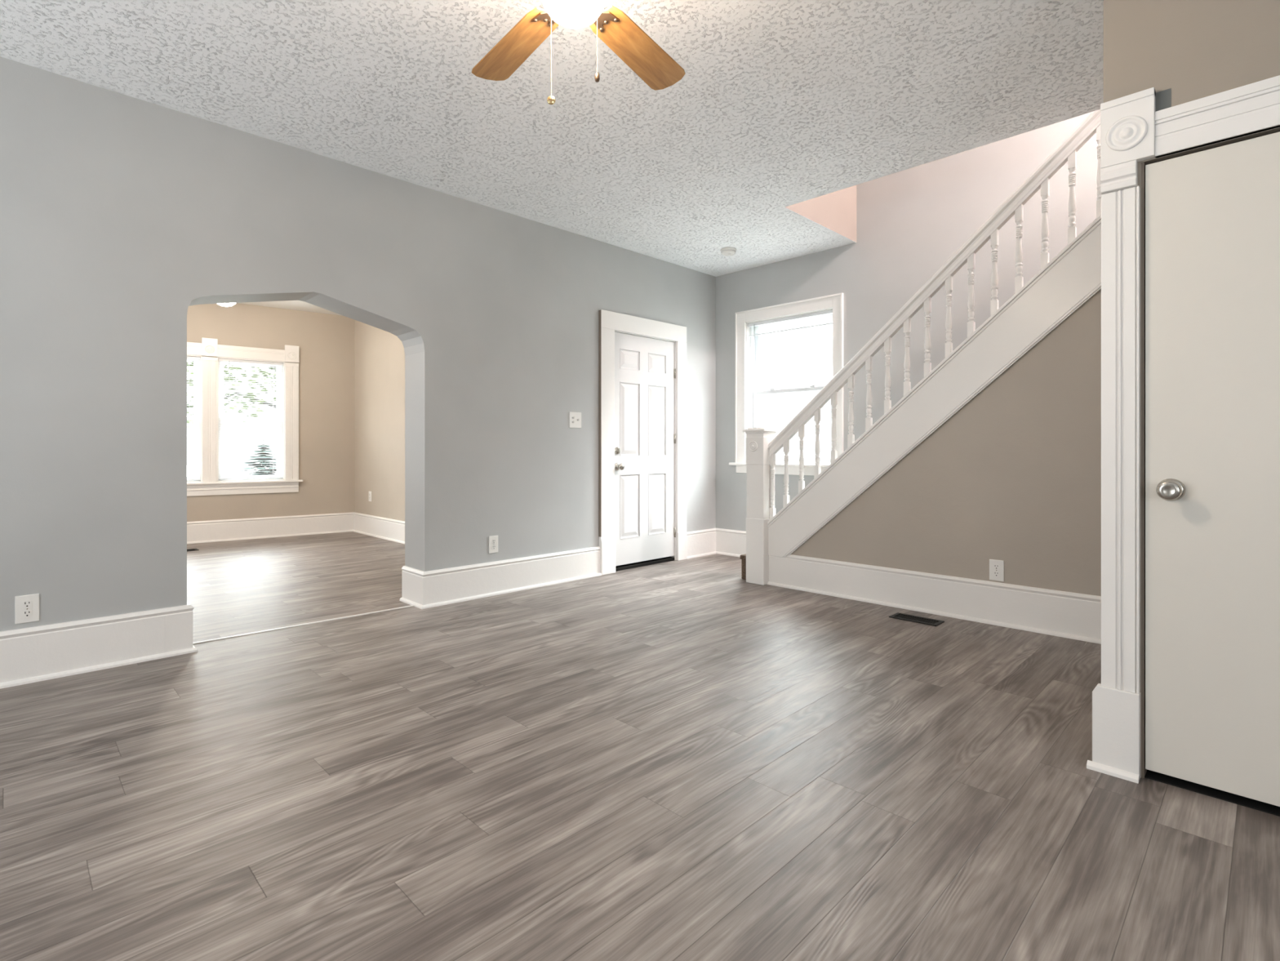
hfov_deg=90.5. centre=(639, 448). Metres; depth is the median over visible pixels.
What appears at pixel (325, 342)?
wall
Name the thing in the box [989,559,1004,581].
wall outlet
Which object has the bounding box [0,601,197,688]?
baseboard
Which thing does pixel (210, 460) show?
window
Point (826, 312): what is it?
window blind
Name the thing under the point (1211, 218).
door
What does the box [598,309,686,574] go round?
door
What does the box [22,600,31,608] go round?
socket
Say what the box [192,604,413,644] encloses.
trim
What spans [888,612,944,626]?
floor vent
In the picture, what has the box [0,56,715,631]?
wall
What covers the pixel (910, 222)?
wall
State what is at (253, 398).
tree
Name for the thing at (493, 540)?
wall outlet
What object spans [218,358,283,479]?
window blind
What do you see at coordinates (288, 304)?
ceiling
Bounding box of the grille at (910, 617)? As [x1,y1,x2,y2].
[896,614,937,623]
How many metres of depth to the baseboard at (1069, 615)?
3.89 m
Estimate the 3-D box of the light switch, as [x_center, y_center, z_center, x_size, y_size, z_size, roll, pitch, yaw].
[-0.504,-0.226,4.999,0.120,0.124,0.024,0,0,-45]
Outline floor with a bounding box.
[0,531,1279,960]
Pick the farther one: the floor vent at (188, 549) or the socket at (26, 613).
the floor vent at (188, 549)
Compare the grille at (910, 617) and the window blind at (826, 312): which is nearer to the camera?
the grille at (910, 617)
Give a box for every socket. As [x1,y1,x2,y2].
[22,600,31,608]
[22,609,31,617]
[993,564,999,569]
[993,570,999,577]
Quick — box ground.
[186,463,276,476]
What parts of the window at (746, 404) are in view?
sill, frame, sash, sash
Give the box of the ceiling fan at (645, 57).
[471,0,684,104]
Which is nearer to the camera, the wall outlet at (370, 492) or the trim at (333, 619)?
the trim at (333, 619)
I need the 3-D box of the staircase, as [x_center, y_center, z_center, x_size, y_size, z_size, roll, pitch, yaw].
[2.501,-0.844,3.844,4.080,3.748,0.948,0,0,45]
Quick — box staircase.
[740,109,1101,585]
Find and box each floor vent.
[186,548,199,551]
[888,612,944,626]
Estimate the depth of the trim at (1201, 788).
1.89 m
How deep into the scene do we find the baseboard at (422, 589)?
4.46 m
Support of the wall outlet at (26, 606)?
attached to the wall at (120, 214)
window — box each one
[186,337,302,496]
[728,293,844,475]
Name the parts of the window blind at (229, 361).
ladder cord, rail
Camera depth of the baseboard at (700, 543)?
6.09 m
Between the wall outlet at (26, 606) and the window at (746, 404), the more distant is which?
the window at (746, 404)
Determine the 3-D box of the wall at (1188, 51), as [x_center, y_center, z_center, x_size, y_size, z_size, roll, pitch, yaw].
[3.017,-0.334,1.667,2.691,2.728,1.603,0,0,45]
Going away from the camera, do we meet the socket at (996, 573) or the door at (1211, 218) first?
the door at (1211, 218)
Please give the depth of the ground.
43.95 m
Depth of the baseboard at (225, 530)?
7.33 m
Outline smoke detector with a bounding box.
[720,247,736,256]
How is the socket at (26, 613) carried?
attached to the wall outlet at (26, 606)
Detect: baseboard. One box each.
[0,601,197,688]
[186,511,404,543]
[399,546,602,608]
[686,528,746,559]
[767,554,1101,644]
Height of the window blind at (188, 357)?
1.349 m
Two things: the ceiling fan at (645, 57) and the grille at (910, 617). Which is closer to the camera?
the ceiling fan at (645, 57)
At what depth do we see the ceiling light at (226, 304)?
5.71 m
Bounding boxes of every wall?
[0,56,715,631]
[186,302,354,521]
[354,320,404,520]
[715,111,1097,531]
[785,185,856,242]
[791,289,1101,595]
[1103,0,1279,777]
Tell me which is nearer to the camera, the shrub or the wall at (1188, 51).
the wall at (1188, 51)
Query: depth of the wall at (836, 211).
4.98 m
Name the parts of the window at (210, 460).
sash, sash, frame, sill, sash, sash, frame, casing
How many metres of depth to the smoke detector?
5.37 m
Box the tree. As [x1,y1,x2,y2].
[186,360,275,427]
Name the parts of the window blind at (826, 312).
rail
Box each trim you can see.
[164,615,165,652]
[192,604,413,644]
[1144,769,1279,816]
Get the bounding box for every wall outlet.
[14,593,39,623]
[368,491,371,501]
[488,535,497,553]
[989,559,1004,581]
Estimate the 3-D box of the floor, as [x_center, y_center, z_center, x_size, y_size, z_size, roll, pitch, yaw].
[-1.393,1.090,3.168,11.350,0.120,7.411,0,0,45]
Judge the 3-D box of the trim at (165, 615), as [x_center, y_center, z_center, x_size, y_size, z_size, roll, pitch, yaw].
[-2.349,0.916,3.138,0.001,0.183,0.004,0,0,45]
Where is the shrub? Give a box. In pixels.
[232,435,276,475]
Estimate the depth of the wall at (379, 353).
7.40 m
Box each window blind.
[186,355,199,479]
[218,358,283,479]
[748,309,832,395]
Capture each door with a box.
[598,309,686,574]
[1086,75,1279,806]
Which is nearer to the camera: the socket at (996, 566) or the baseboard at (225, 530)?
the socket at (996, 566)
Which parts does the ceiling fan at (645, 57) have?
blade, blade arm, pull chain, globe, pull chain, pull knob, blade arm, blade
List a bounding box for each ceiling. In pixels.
[0,0,1103,276]
[238,300,342,315]
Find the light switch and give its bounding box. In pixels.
[568,411,581,427]
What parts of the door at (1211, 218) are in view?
shoe moulding, casing, knob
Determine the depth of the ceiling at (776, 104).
2.99 m

